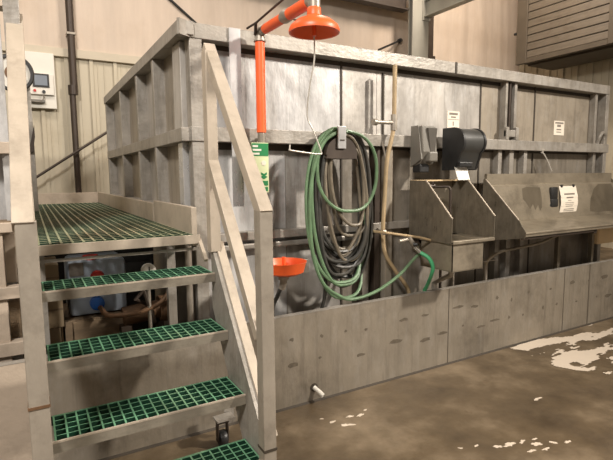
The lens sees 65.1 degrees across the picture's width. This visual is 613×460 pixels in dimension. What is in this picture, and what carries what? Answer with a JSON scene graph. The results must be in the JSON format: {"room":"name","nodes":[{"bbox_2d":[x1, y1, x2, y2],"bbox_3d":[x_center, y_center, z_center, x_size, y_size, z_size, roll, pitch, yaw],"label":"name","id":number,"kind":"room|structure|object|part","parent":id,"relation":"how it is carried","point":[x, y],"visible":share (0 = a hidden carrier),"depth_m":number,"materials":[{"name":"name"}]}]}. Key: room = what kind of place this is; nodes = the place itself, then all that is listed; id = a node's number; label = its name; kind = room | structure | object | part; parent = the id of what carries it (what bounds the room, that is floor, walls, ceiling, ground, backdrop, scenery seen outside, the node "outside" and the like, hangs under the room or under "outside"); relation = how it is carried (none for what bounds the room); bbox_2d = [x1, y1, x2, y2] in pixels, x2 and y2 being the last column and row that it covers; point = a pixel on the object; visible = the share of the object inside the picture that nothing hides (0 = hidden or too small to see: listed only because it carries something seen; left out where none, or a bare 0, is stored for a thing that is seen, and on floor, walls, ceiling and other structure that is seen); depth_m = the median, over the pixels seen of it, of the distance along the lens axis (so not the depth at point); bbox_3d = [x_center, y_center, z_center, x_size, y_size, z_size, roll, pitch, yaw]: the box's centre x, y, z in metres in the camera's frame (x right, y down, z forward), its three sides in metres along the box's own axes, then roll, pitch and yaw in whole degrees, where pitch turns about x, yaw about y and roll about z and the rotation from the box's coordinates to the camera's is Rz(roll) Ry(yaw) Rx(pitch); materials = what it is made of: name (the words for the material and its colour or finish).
{"room":"fish hatchery","nodes":[
{"label":"fish hatchery","id":0,"kind":"room"},
{"bbox_2d":[0,0,518,261],"bbox_3d":[-1.499,-2.623,8.165,15.825,6.600,0.148,-4,7,-30],"label":"wall","id":1,"kind":"structure","parent":0,"point":[476,32],"depth_m":7.40,"materials":[{"name":"beige metal"}]},
{"bbox_2d":[25,51,56,109],"bbox_3d":[-3.753,-2.102,6.743,0.405,0.765,0.174,-4,7,-30],"label":"control panel","id":2,"kind":"object","parent":1,"relation":"attached to","point":[43,87],"visible":0.84,"depth_m":6.74,"materials":[{"name":"white plastic"}]},
{"bbox_2d":[2,41,140,64],"bbox_3d":[-1.529,-2.704,8.079,15.700,0.120,0.090,-4,7,-30],"label":"trim","id":3,"kind":"structure","parent":1,"relation":"attached to","point":[58,52],"depth_m":7.06,"materials":[{"name":"beige metal"}]},
{"bbox_2d":[37,131,106,177],"bbox_3d":[-3.359,-1.156,7.040,2.520,1.740,0.295,-4,7,-30],"label":"wall handrail","id":4,"kind":"object","parent":1,"relation":"attached to","point":[104,133],"visible":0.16,"depth_m":6.88,"materials":[{"name":"brown metal"}]},
{"bbox_2d":[65,0,81,192],"bbox_3d":[-3.380,-1.919,6.978,0.139,5.500,0.186,-4,7,-30],"label":"conduit","id":5,"kind":"object","parent":1,"relation":"attached to","point":[70,34],"visible":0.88,"depth_m":6.90,"materials":[{"name":"brown metal"}]},
{"bbox_2d":[170,0,196,22],"bbox_3d":[-1.913,-3.453,7.747,1.824,1.382,0.040,-4,7,-30],"label":"cable","id":6,"kind":"object","parent":1,"relation":"attached to","point":[172,1],"visible":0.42,"depth_m":7.69,"materials":[{"name":"black plastic"}]},
{"bbox_2d":[378,38,402,50],"bbox_3d":[1.616,-3.600,9.310,0.091,0.604,1.600,3,7,26],"label":"rod","id":7,"kind":"object","parent":1,"relation":"attached to","point":[399,40],"visible":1,"depth_m":9.38,"materials":[{"name":"black plastic"}]},
{"bbox_2d":[428,16,434,58],"bbox_3d":[2.494,-2.895,10.245,0.400,6.600,0.260,-4,7,-30],"label":"downpipe","id":8,"kind":"object","parent":1,"relation":"attached to","point":[431,23],"visible":0.08,"depth_m":10.06,"materials":[{"name":"brown metal"}]},
{"bbox_2d":[18,247,612,459],"bbox_3d":[1.229,1.212,3.862,15.800,0.100,11.200,-4,7,-30],"label":"floor","id":9,"kind":"structure","parent":0,"point":[487,401],"depth_m":3.20,"materials":[{"name":"brown concrete"}]},
{"bbox_2d":[0,0,23,362],"bbox_3d":[-2.308,-0.098,2.152,1.745,2.950,0.170,-4,7,-30],"label":"enclosure","id":10,"kind":"object","parent":9,"relation":"on","point":[11,342],"visible":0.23,"depth_m":2.55,"materials":[{"name":"metal"}]},
{"bbox_3d":[-1.603,-0.591,2.542,0.035,1.089,0.090,-4,7,-30],"label":"post","id":11,"kind":"part","parent":10,"relation":"part of","materials":[{"name":"beige metal"}]},
{"bbox_3d":[-1.622,0.668,2.586,0.065,1.318,0.050,-4,7,-30],"label":"post","id":12,"kind":"part","parent":10,"relation":"part of","materials":[{"name":"metal"}]},
{"bbox_3d":[-1.626,0.144,2.640,0.050,0.288,0.025,-4,7,-30],"label":"panel","id":13,"kind":"part","parent":10,"relation":"part of","materials":[{"name":"metal"}]},
{"bbox_3d":[-2.361,0.140,2.240,1.710,2.460,0.010,-4,7,-30],"label":"panel","id":14,"kind":"part","parent":10,"relation":"part of","materials":[{"name":"grey metal"}]},
{"bbox_2d":[62,303,132,341],"bbox_3d":[-1.399,0.885,3.223,0.385,0.740,0.515,-4,7,-30],"label":"wooden crate","id":15,"kind":"object","parent":9,"relation":"on","point":[80,327],"visible":0.08,"depth_m":2.97,"materials":[{"name":"brown wood"}]},
{"bbox_2d":[64,251,126,315],"bbox_3d":[-1.377,0.334,3.139,0.340,0.369,0.380,-4,7,-30],"label":"plastic jug","id":16,"kind":"object","parent":15,"relation":"on","point":[112,265],"visible":0.67,"depth_m":3.00,"materials":[{"name":"white plastic"}]},
{"bbox_2d":[69,262,83,276],"bbox_3d":[-1.411,0.242,2.944,0.080,0.080,0.009,-4,7,-30],"label":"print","id":17,"kind":"object","parent":16,"relation":"attached to","point":[76,269],"depth_m":2.94},
{"bbox_2d":[90,296,104,309],"bbox_3d":[-1.307,0.456,3.001,0.084,0.084,0.050,-4,7,-30],"label":"cap","id":18,"kind":"object","parent":16,"relation":"on","point":[95,301],"depth_m":2.98,"materials":[{"name":"blue plastic"}]},
{"bbox_2d":[44,247,154,336],"bbox_3d":[-1.674,0.640,3.809,0.850,1.100,0.445,-4,7,-30],"label":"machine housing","id":19,"kind":"object","parent":9,"relation":"on","point":[134,263],"visible":0.12,"depth_m":3.72,"materials":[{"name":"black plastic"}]},
{"bbox_3d":[-1.321,0.567,3.757,0.240,0.650,0.015,-4,7,-30],"label":"door","id":20,"kind":"part","parent":19,"relation":"part of","materials":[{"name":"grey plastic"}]},
{"bbox_2d":[34,192,207,354],"bbox_3d":[-2.034,0.408,4.439,0.900,1.425,4.417,-4,7,-30],"label":"platform","id":21,"kind":"object","parent":9,"relation":"on","point":[67,223],"visible":0.67,"depth_m":3.00,"materials":[{"name":"metal"}]},
{"bbox_2d":[3,54,38,210],"bbox_3d":[-2.804,-0.927,4.665,0.356,1.505,0.110,-4,7,-30],"label":"post","id":22,"kind":"object","parent":21,"relation":"on","point":[29,70],"visible":0.33,"depth_m":4.70,"materials":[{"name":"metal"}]},
{"bbox_3d":[-2.726,-0.800,4.753,0.063,1.232,0.060,-4,7,-30],"label":"post","id":23,"kind":"part","parent":22,"relation":"part of","materials":[{"name":"beige metal"}]},
{"bbox_3d":[-1.480,0.710,2.731,0.050,1.200,0.050,-4,7,-30],"label":"leg","id":24,"kind":"part","parent":21,"relation":"part of","materials":[{"name":"grey metal"}]},
{"bbox_3d":[-0.833,0.673,3.009,0.050,1.200,0.050,-4,7,-30],"label":"leg","id":25,"kind":"part","parent":21,"relation":"part of","materials":[{"name":"grey metal"}]},
{"bbox_2d":[98,290,167,332],"bbox_3d":[-1.054,0.720,3.049,0.445,1.100,0.211,-5,8,-36],"label":"pump assembly","id":26,"kind":"object","parent":9,"relation":"on","point":[137,313],"visible":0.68,"depth_m":3.00,"materials":[{"name":"metal"}]},
{"bbox_3d":[-1.048,0.527,3.072,0.250,0.138,0.120,-4,7,-30],"label":"motor","id":27,"kind":"part","parent":26,"relation":"part of","materials":[{"name":"metal"}]},
{"bbox_2d":[2,0,277,459],"bbox_3d":[-0.746,-0.196,2.230,1.058,3.100,0.913,-4,7,-30],"label":"staircase","id":28,"kind":"structure","parent":9,"relation":"on","point":[249,387],"depth_m":2.24,"materials":[{"name":"beige metal"}]},
{"bbox_3d":[-1.292,-0.776,2.125,0.062,1.913,0.065,-4,7,-30],"label":"post","id":29,"kind":"part","parent":28,"relation":"part of","materials":[{"name":"grey metal"}]},
{"bbox_3d":[-1.130,-0.478,1.882,0.067,0.907,0.752,-4,7,-28],"label":"handrail","id":30,"kind":"part","parent":28,"relation":"part of","materials":[{"name":"beige metal"}]},
{"bbox_3d":[-0.952,0.692,1.720,0.066,1.455,0.065,-4,7,-30],"label":"post","id":31,"kind":"part","parent":28,"relation":"part of","materials":[{"name":"metal"}]},
{"bbox_3d":[-0.518,-0.416,2.612,0.057,1.073,0.065,-4,7,-30],"label":"post","id":32,"kind":"part","parent":28,"relation":"part of","materials":[{"name":"grey metal"}]},
{"bbox_3d":[-0.485,1.118,2.872,0.138,0.140,0.103,-4,7,-30],"label":"caster plate","id":33,"kind":"part","parent":28,"relation":"part of","materials":[{"name":"grey metal"}]},
{"bbox_3d":[-0.361,0.048,2.399,0.058,0.858,0.662,-4,7,-30],"label":"rail","id":34,"kind":"part","parent":28,"relation":"part of","materials":[{"name":"beige metal"}]},
{"bbox_3d":[-0.355,-0.525,2.326,0.062,0.888,0.751,-4,7,-29],"label":"handrail","id":35,"kind":"part","parent":28,"relation":"part of","materials":[{"name":"beige metal"}]},
{"bbox_3d":[-0.182,0.635,2.160,0.061,1.455,0.065,-4,7,-30],"label":"post","id":36,"kind":"part","parent":28,"relation":"part of","materials":[{"name":"metal"}]},
{"bbox_2d":[141,263,155,328],"bbox_3d":[-0.960,0.738,2.987,0.084,1.077,0.057,-4,7,-30],"label":"pressure gauge","id":37,"kind":"object","parent":9,"relation":"on","point":[148,266],"visible":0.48,"depth_m":2.95,"materials":[{"name":"white plastic"}]},
{"bbox_2d":[185,245,193,321],"bbox_3d":[-0.754,0.677,3.142,0.088,1.160,0.090,-4,7,-30],"label":"pipe","id":38,"kind":"object","parent":9,"relation":"on","point":[188,254],"visible":0.19,"depth_m":3.10,"materials":[{"name":"grey metal"}]},
{"bbox_2d":[273,257,308,315],"bbox_3d":[-0.161,0.704,3.173,0.368,1.060,0.338,3,7,26],"label":"eyewash","id":39,"kind":"object","parent":9,"relation":"on","point":[284,268],"visible":0.66,"depth_m":3.06,"materials":[{"name":"orange plastic"}]},
{"bbox_2d":[273,257,306,276],"bbox_3d":[-0.140,0.244,3.079,0.288,0.088,0.288,-4,7,-30],"label":"bowl","id":40,"kind":"object","parent":39,"relation":"on","point":[284,266],"depth_m":2.99,"materials":[{"name":"orange plastic"}]},
{"bbox_2d":[246,0,339,154],"bbox_3d":[-0.105,-0.561,2.845,0.270,1.777,0.870,-4,7,-30],"label":"shower","id":41,"kind":"object","parent":39,"relation":"attached to","point":[314,26],"visible":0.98,"depth_m":2.69,"materials":[{"name":"orange plastic"}]},
{"bbox_2d":[251,142,268,191],"bbox_3d":[-0.300,-0.403,3.108,0.120,0.320,0.014,-4,7,-30],"label":"sign","id":42,"kind":"object","parent":41,"relation":"attached to","point":[260,150],"visible":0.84,"depth_m":3.11,"materials":[{"name":"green plastic"}]},
{"bbox_3d":[-0.119,-1.328,2.808,0.620,0.245,0.083,5,9,41],"label":"stay rod","id":43,"kind":"part","parent":41,"relation":"part of","materials":[{"name":"brown metal"}]},
{"bbox_3d":[0.012,-0.742,2.612,0.216,0.654,0.089,-4,7,-30],"label":"pull rod","id":44,"kind":"part","parent":41,"relation":"part of","materials":[{"name":"metal"}]},
{"bbox_3d":[-0.012,0.240,3.183,0.075,0.095,0.050,-4,7,-30],"label":"push plate","id":45,"kind":"part","parent":39,"relation":"part of","materials":[{"name":"grey plastic"}]},
{"bbox_2d":[0,259,612,459],"bbox_3d":[0.854,0.834,3.863,8.800,0.658,0.053,-4,7,-30],"label":"wall","id":46,"kind":"structure","parent":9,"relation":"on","point":[345,348],"depth_m":3.53,"materials":[{"name":"concrete"}]},
{"bbox_2d":[310,383,324,396],"bbox_3d":[0.084,1.132,3.398,0.104,0.085,0.052,3,7,27],"label":"stub","id":47,"kind":"object","parent":46,"relation":"attached to","point":[314,387],"visible":1,"depth_m":3.39,"materials":[{"name":"white plastic"}]},
{"bbox_2d":[104,17,609,325],"bbox_3d":[0.481,-0.303,5.574,4.747,2.537,3.300,-4,7,-30],"label":"tank","id":48,"kind":"object","parent":9,"relation":"on","point":[155,125],"visible":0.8,"depth_m":3.77,"materials":[{"name":"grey metal"}]},
{"bbox_3d":[-2.016,-1.162,5.259,0.015,0.560,0.990,-4,7,-30],"label":"panel","id":49,"kind":"part","parent":48,"relation":"part of","materials":[{"name":"grey metal"}]},
{"bbox_3d":[-2.005,0.100,5.402,0.015,1.820,0.990,-4,7,-30],"label":"panel","id":50,"kind":"part","parent":48,"relation":"part of","materials":[{"name":"grey metal"}]},
{"bbox_3d":[-1.561,-1.077,4.475,0.015,0.560,0.830,-4,7,-30],"label":"panel","id":51,"kind":"part","parent":48,"relation":"part of","materials":[{"name":"grey metal"}]},
{"bbox_3d":[-1.533,-0.218,4.440,0.090,0.140,3.220,-4,7,-30],"label":"rail","id":52,"kind":"part","parent":48,"relation":"part of","materials":[{"name":"grey metal"}]},
{"bbox_3d":[-1.550,0.185,4.618,0.015,1.820,0.830,-4,7,-30],"label":"panel","id":53,"kind":"part","parent":48,"relation":"part of","materials":[{"name":"grey metal"}]},
{"bbox_3d":[-1.539,-1.375,4.293,0.098,0.082,3.250,-4,7,-30],"label":"rail","id":54,"kind":"part","parent":48,"relation":"part of","materials":[{"name":"grey metal"}]},
{"bbox_3d":[-1.537,-0.747,4.380,0.090,0.085,3.220,-4,7,-30],"label":"rail","id":55,"kind":"part","parent":48,"relation":"part of","materials":[{"name":"grey metal"}]},
{"bbox_3d":[-1.199,-1.010,3.851,0.015,0.560,0.620,-4,7,-30],"label":"panel","id":56,"kind":"part","parent":48,"relation":"part of","materials":[{"name":"grey metal"}]},
{"bbox_3d":[-1.188,0.252,3.994,0.015,1.820,0.620,-4,7,-30],"label":"panel","id":57,"kind":"part","parent":48,"relation":"part of","materials":[{"name":"grey metal"}]},
{"bbox_3d":[-0.895,-0.953,3.325,0.015,0.560,0.600,-4,7,-30],"label":"panel","id":58,"kind":"part","parent":48,"relation":"part of","materials":[{"name":"grey metal"}]},
{"bbox_3d":[-0.884,0.309,3.468,0.015,1.820,0.600,-4,7,-30],"label":"panel","id":59,"kind":"part","parent":48,"relation":"part of","materials":[{"name":"grey metal"}]},
{"bbox_3d":[-0.697,0.031,3.131,0.080,2.445,0.095,-4,7,-30],"label":"corner post","id":60,"kind":"part","parent":48,"relation":"part of","materials":[{"name":"grey metal"}]},
{"bbox_3d":[-0.418,0.315,3.382,0.615,1.820,0.015,-4,7,-30],"label":"panel","id":61,"kind":"part","parent":48,"relation":"part of","materials":[{"name":"grey metal"}]},
{"bbox_3d":[-0.221,-0.944,3.360,1.095,0.502,0.015,-4,7,-30],"label":"panel","id":62,"kind":"part","parent":48,"relation":"part of","materials":[{"name":"grey metal"}]},
{"bbox_3d":[-0.084,0.088,3.490,1.400,0.040,0.040,-4,7,-30],"label":"pipe rail","id":63,"kind":"part","parent":48,"relation":"part of","materials":[{"name":"grey metal"}]},
{"bbox_3d":[0.058,0.280,3.654,0.475,1.820,0.015,-4,7,-30],"label":"panel","id":64,"kind":"part","parent":48,"relation":"part of","materials":[{"name":"grey metal"}]},
{"bbox_3d":[1.293,-0.087,4.269,4.620,0.057,0.080,-4,7,-30],"label":"rail","id":65,"kind":"part","parent":48,"relation":"part of","materials":[{"name":"grey metal"}]},
{"bbox_2d":[322,126,356,159],"bbox_3d":[0.204,-0.614,3.400,0.260,0.220,0.203,-4,7,-30],"label":"hook","id":66,"kind":"object","parent":48,"relation":"attached to","point":[340,147],"visible":0.88,"depth_m":3.31,"materials":[{"name":"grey metal"}]},
{"bbox_2d":[307,131,372,307],"bbox_3d":[0.258,0.225,3.541,0.570,1.912,0.173,-4,7,-30],"label":"coiled hose","id":67,"kind":"object","parent":66,"relation":"hanging from","point":[364,246],"visible":0.52,"depth_m":3.49,"materials":[{"name":"black rubber"}]},
{"bbox_3d":[0.243,-0.638,3.313,0.068,0.153,0.015,-4,7,-30],"label":"plate","id":68,"kind":"part","parent":66,"relation":"part of","materials":[{"name":"grey metal"}]},
{"bbox_2d":[324,134,368,261],"bbox_3d":[0.289,-0.225,3.446,0.389,0.928,0.090,-3,7,-24],"label":"coiled hose","id":69,"kind":"object","parent":66,"relation":"hanging from","point":[328,176],"visible":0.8,"depth_m":3.44,"materials":[{"name":"grey rubber"}]},
{"bbox_2d":[304,127,419,300],"bbox_3d":[0.408,-0.114,3.549,0.998,1.255,0.186,-4,7,-27],"label":"garden hose","id":70,"kind":"object","parent":66,"relation":"hanging from","point":[313,163],"visible":0.84,"depth_m":3.33,"materials":[{"name":"green rubber"}]},
{"bbox_3d":[0.405,-0.990,3.717,0.330,0.502,0.015,-4,7,-30],"label":"panel","id":71,"kind":"part","parent":48,"relation":"part of","materials":[{"name":"grey metal"}]},
{"bbox_3d":[0.563,0.242,3.943,0.670,1.820,0.015,-4,7,-30],"label":"panel","id":72,"kind":"part","parent":48,"relation":"part of","materials":[{"name":"grey metal"}]},
{"bbox_2d":[371,64,410,293],"bbox_3d":[0.690,-0.062,3.822,0.449,2.410,0.099,-4,7,-30],"label":"pipe","id":73,"kind":"object","parent":48,"relation":"attached to","point":[393,122],"visible":0.7,"depth_m":3.70,"materials":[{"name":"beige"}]},
{"bbox_3d":[1.264,-1.375,4.119,4.633,0.092,0.110,-4,7,-30],"label":"rail","id":74,"kind":"part","parent":48,"relation":"part of","materials":[{"name":"grey metal"}]},
{"bbox_3d":[1.286,-0.754,4.184,4.670,0.092,0.095,-4,7,-30],"label":"rail","id":75,"kind":"part","parent":48,"relation":"part of","materials":[{"name":"grey metal"}]},
{"bbox_2d":[373,230,430,253],"bbox_3d":[0.715,0.094,3.684,0.543,0.209,0.187,0,6,2],"label":"tap","id":76,"kind":"object","parent":48,"relation":"attached to","point":[408,238],"visible":0.84,"depth_m":3.66,"materials":[{"name":"brown metal"}]},
{"bbox_2d":[398,236,418,247],"bbox_3d":[0.781,0.100,3.678,0.186,0.116,0.042,-3,7,-24],"label":"tap","id":77,"kind":"object","parent":76,"relation":"on","point":[408,238],"depth_m":3.66,"materials":[{"name":"silver metal"}]},
{"bbox_2d":[419,251,434,290],"bbox_3d":[0.927,0.645,3.842,0.120,0.998,0.302,-1,6,0],"label":"hose","id":78,"kind":"object","parent":76,"relation":"attached to","point":[421,253],"visible":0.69,"depth_m":3.67,"materials":[{"name":"green rubber"}]},
{"bbox_2d":[410,125,437,172],"bbox_3d":[0.951,-0.647,3.859,0.167,0.370,0.150,-4,7,-30],"label":"soap dispenser","id":79,"kind":"object","parent":48,"relation":"attached to","point":[424,153],"visible":1,"depth_m":3.82,"materials":[{"name":"grey plastic"}]},
{"bbox_3d":[1.061,-1.038,4.093,1.175,0.502,0.015,-4,7,-30],"label":"panel","id":80,"kind":"part","parent":48,"relation":"part of","materials":[{"name":"grey metal"}]},
{"bbox_3d":[1.219,0.194,4.318,0.835,1.820,0.015,-4,7,-30],"label":"panel","id":81,"kind":"part","parent":48,"relation":"part of","materials":[{"name":"grey metal"}]},
{"bbox_2d":[447,111,459,127],"bbox_3d":[1.289,-0.967,4.220,0.147,0.148,0.006,-4,7,-30],"label":"notice","id":82,"kind":"object","parent":48,"relation":"attached to","point":[452,116],"visible":0.93,"depth_m":4.21,"materials":[{"name":"paper"}]},
{"bbox_2d":[442,127,486,179],"bbox_3d":[1.318,-0.636,4.023,0.270,0.430,0.237,-4,7,-30],"label":"paper towel dispenser","id":83,"kind":"object","parent":48,"relation":"attached to","point":[462,149],"visible":1,"depth_m":3.96,"materials":[{"name":"grey plastic"}]},
{"bbox_3d":[1.930,0.141,4.724,0.765,1.820,0.015,-4,7,-30],"label":"panel","id":84,"kind":"part","parent":48,"relation":"part of","materials":[{"name":"grey metal"}]},
{"bbox_3d":[1.919,-1.101,4.583,0.765,0.502,0.015,-4,7,-30],"label":"panel","id":85,"kind":"part","parent":48,"relation":"part of","materials":[{"name":"grey metal"}]},
{"bbox_2d":[541,149,551,171],"bbox_3d":[2.389,-0.691,4.765,0.149,0.223,0.036,-2,7,-14],"label":"hanging wire","id":86,"kind":"object","parent":48,"relation":"hanging from","point":[543,149],"visible":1,"depth_m":4.76,"materials":[{"name":"grey metal"}]},
{"bbox_3d":[2.744,0.081,5.189,1.095,1.820,0.015,-4,7,-30],"label":"panel","id":87,"kind":"part","parent":48,"relation":"part of","materials":[{"name":"grey metal"}]},
{"bbox_2d":[553,121,564,135],"bbox_3d":[2.617,-1.056,4.980,0.173,0.145,0.006,-4,7,-30],"label":"notice","id":88,"kind":"object","parent":48,"relation":"attached to","point":[558,125],"visible":1,"depth_m":4.98,"materials":[{"name":"paper"}]},
{"bbox_3d":[2.733,-1.162,5.048,1.095,0.502,0.015,-4,7,-30],"label":"panel","id":89,"kind":"part","parent":48,"relation":"part of","materials":[{"name":"grey metal"}]},
{"bbox_2d":[588,228,612,243],"bbox_3d":[3.295,0.050,5.316,0.430,0.175,0.111,-4,7,-30],"label":"cardboard box","id":90,"kind":"object","parent":48,"relation":"attached to","point":[605,235],"visible":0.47,"depth_m":5.22,"materials":[{"name":"brown cardboard"}]},
{"bbox_3d":[3.264,-0.262,5.402,0.060,2.445,0.105,-4,7,-30],"label":"corner post","id":91,"kind":"part","parent":48,"relation":"part of","materials":[{"name":"grey metal"}]},
{"bbox_2d":[408,0,428,57],"bbox_3d":[2.165,-2.837,9.759,0.580,6.600,0.520,-4,7,-30],"label":"steel column","id":92,"kind":"structure","parent":9,"relation":"on","point":[418,28],"depth_m":9.45,"materials":[{"name":"grey metal"}]},
{"bbox_2d":[342,0,408,12],"bbox_3d":[-3.097,-4.106,6.583,11.680,0.330,0.200,-4,7,-30],"label":"cross beam","id":93,"kind":"structure","parent":92,"relation":"attached to","point":[399,6],"depth_m":9.23,"materials":[{"name":"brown metal"}]},
{"bbox_2d":[422,0,473,21],"bbox_3d":[3.312,-4.181,7.851,0.190,0.440,3.799,-4,7,-30],"label":"roof beam","id":94,"kind":"structure","parent":92,"relation":"attached to","point":[431,8],"depth_m":9.21,"materials":[{"name":"grey metal"}]},
{"bbox_3d":[2.368,-4.357,9.479,0.190,0.440,0.019,-4,7,-30],"label":"plate","id":95,"kind":"part","parent":94,"relation":"part of","materials":[{"name":"grey metal"}]},
{"bbox_2d":[409,179,495,288],"bbox_3d":[1.170,0.373,3.907,0.478,1.557,0.477,-4,7,-30],"label":"sink","id":96,"kind":"object","parent":9,"relation":"on","point":[438,209],"visible":0.91,"depth_m":3.82,"materials":[{"name":"silver metal"}]},
{"bbox_3d":[0.960,-0.147,3.737,0.006,0.473,0.463,-4,7,-30],"label":"panel","id":97,"kind":"part","parent":96,"relation":"part of","materials":[{"name":"silver metal"}]},
{"bbox_3d":[1.006,-0.235,3.646,0.012,0.287,0.283,-4,7,-30],"label":"edge trim","id":98,"kind":"part","parent":96,"relation":"part of","materials":[{"name":"silver metal"}]},
{"bbox_2d":[429,181,451,211],"bbox_3d":[1.050,-0.166,4.047,0.460,0.480,0.014,-4,7,-30],"label":"backsplash","id":99,"kind":"structure","parent":96,"relation":"on","point":[443,193],"depth_m":4.09,"materials":[{"name":"silver metal"}]},
{"bbox_2d":[432,185,451,214],"bbox_3d":[1.067,-0.184,3.934,0.233,0.361,0.053,5,8,39],"label":"faucet","id":100,"kind":"object","parent":96,"relation":"on","point":[434,187],"depth_m":3.87,"materials":[{"name":"grey metal"}]},
{"bbox_2d":[427,179,457,181],"bbox_3d":[1.063,-0.410,3.994,0.460,0.016,0.075,-4,7,-30],"label":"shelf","id":101,"kind":"object","parent":96,"relation":"attached to","point":[443,180],"depth_m":4.04,"materials":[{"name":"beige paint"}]},
{"bbox_2d":[421,236,483,272],"bbox_3d":[1.152,0.185,3.813,0.340,0.217,0.335,-4,7,-30],"label":"basin","id":102,"kind":"object","parent":96,"relation":"in","point":[463,253],"depth_m":3.68,"materials":[{"name":"silver metal"}]},
{"bbox_3d":[1.364,-0.177,3.968,0.006,0.473,0.463,-4,7,-30],"label":"panel","id":103,"kind":"part","parent":96,"relation":"part of","materials":[{"name":"silver metal"}]},
{"bbox_3d":[1.409,-0.265,3.877,0.012,0.287,0.283,-4,7,-30],"label":"edge trim","id":104,"kind":"part","parent":96,"relation":"part of","materials":[{"name":"silver metal"}]},
{"bbox_2d":[503,442,515,446],"bbox_3d":[1.204,1.275,2.855,0.093,0.002,0.042,-4,7,-30],"label":"floor patch","id":105,"kind":"object","parent":9,"relation":"on","point":[507,444],"visible":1,"depth_m":2.86,"materials":[{"name":"beige"}]},
{"bbox_2d":[531,442,542,445],"bbox_3d":[1.368,1.273,2.858,0.065,0.002,0.034,-2,7,-14],"label":"floor patch","id":106,"kind":"object","parent":9,"relation":"on","point":[535,443],"visible":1,"depth_m":2.85,"materials":[{"name":"beige"}]},
{"bbox_2d":[483,173,612,280],"bbox_3d":[2.541,0.248,4.709,2.176,1.600,0.452,-4,7,-30],"label":"trough","id":107,"kind":"object","parent":9,"relation":"on","point":[520,203],"visible":0.91,"depth_m":4.59,"materials":[{"name":"silver metal"}]},
{"bbox_3d":[1.707,-0.269,4.196,0.012,0.349,0.359,-4,7,-30],"label":"edge trim","id":108,"kind":"part","parent":107,"relation":"part of","materials":[{"name":"silver metal"}]},
{"bbox_3d":[1.719,-0.163,4.188,0.006,0.550,0.452,-4,7,-30],"label":"panel","id":109,"kind":"part","parent":107,"relation":"part of","materials":[{"name":"silver metal"}]},
{"bbox_2d":[484,173,612,220],"bbox_3d":[2.514,-0.318,4.826,2.023,0.500,0.104,-4,7,-30],"label":"backsplash","id":110,"kind":"structure","parent":107,"relation":"attached to","point":[509,186],"depth_m":4.71,"materials":[{"name":"silver metal"}]},
{"bbox_2d":[549,187,557,206],"bbox_3d":[2.440,-0.292,4.761,0.133,0.266,0.042,-4,7,-30],"label":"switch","id":111,"kind":"object","parent":107,"relation":"hanging from","point":[553,191],"visible":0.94,"depth_m":4.74,"materials":[{"name":"black plastic"}]},
{"bbox_3d":[2.554,0.471,4.921,0.040,1.110,0.040,-4,7,-30],"label":"leg","id":112,"kind":"part","parent":107,"relation":"part of","materials":[{"name":"silver metal"}]},
{"bbox_3d":[2.192,0.011,4.482,1.083,0.070,0.410,-4,7,-30],"label":"under frame","id":113,"kind":"part","parent":107,"relation":"part of","materials":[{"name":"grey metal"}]},
{"bbox_2d":[559,184,577,211],"bbox_3d":[2.646,-0.310,4.877,0.315,0.301,0.057,-4,7,-30],"label":"paper","id":114,"kind":"object","parent":107,"relation":"on","point":[569,196],"visible":1,"depth_m":4.86,"materials":[{"name":"paper"}]},
{"bbox_3d":[3.074,0.432,5.218,0.040,1.110,0.040,-4,7,-30],"label":"leg","id":115,"kind":"part","parent":107,"relation":"part of","materials":[{"name":"silver metal"}]},
{"bbox_2d":[511,324,612,373],"bbox_3d":[3.148,1.074,4.462,2.321,0.001,1.243,-4,7,-30],"label":"puddle","id":116,"kind":"object","parent":9,"relation":"on","point":[585,357],"visible":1,"depth_m":4.37,"materials":[{"name":"beige liquid"}]},
{"bbox_3d":[-1.611,1.089,2.997,0.211,0.368,0.331,-4,7,-30],"label":"cardboard box","id":117,"kind":"object","parent":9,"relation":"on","visible":0},
{"bbox_2d":[21,320,61,358],"bbox_3d":[-1.625,0.737,2.951,0.211,0.338,0.331,-4,7,-30],"label":"cardboard box","id":118,"kind":"object","parent":117,"relation":"on","point":[55,333],"visible":0.1,"depth_m":2.83,"materials":[{"name":"brown cardboard"}]},
{"bbox_2d":[48,300,64,328],"bbox_3d":[-1.610,0.457,2.929,0.211,0.218,0.331,-4,7,-30],"label":"cardboard box","id":119,"kind":"object","parent":118,"relation":"on","point":[55,308],"visible":0.24,"depth_m":2.82,"materials":[{"name":"brown cardboard"}]},
{"bbox_2d":[17,256,58,283],"bbox_3d":[-1.622,0.269,2.902,0.211,0.158,0.331,-4,7,-30],"label":"cardboard box","id":120,"kind":"object","parent":119,"relation":"on","point":[51,269],"visible":0.28,"depth_m":2.79,"materials":[{"name":"brown cardboard"}]},
{"bbox_2d":[519,58,612,248],"bbox_3d":[7.995,-1.475,7.493,0.135,4.300,11.200,-4,7,-30],"label":"wall","id":121,"kind":"structure","parent":0,"point":[599,72],"depth_m":10.30,"materials":[{"name":"paint"}]},
{"bbox_3d":[7.985,-4.748,7.075,0.052,2.300,11.100,-4,7,-30],"label":"wall","id":122,"kind":"structure","parent":0,"visible":0},
{"bbox_2d":[514,0,612,69],"bbox_3d":[5.854,-4.530,9.224,1.520,2.220,3.130,-4,7,-30],"label":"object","id":123,"kind":"object","parent":122,"relation":"attached to","point":[551,34],"visible":1,"depth_m":9.47,"materials":[{"name":"metal"}]},
{"bbox_2d":[528,45,612,69],"bbox_3d":[5.892,-3.446,9.329,0.890,0.040,2.930,-4,7,-30],"label":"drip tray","id":124,"kind":"object","parent":123,"relation":"on","point":[606,52],"depth_m":9.80,"materials":[{"name":"metal"}]}
]}

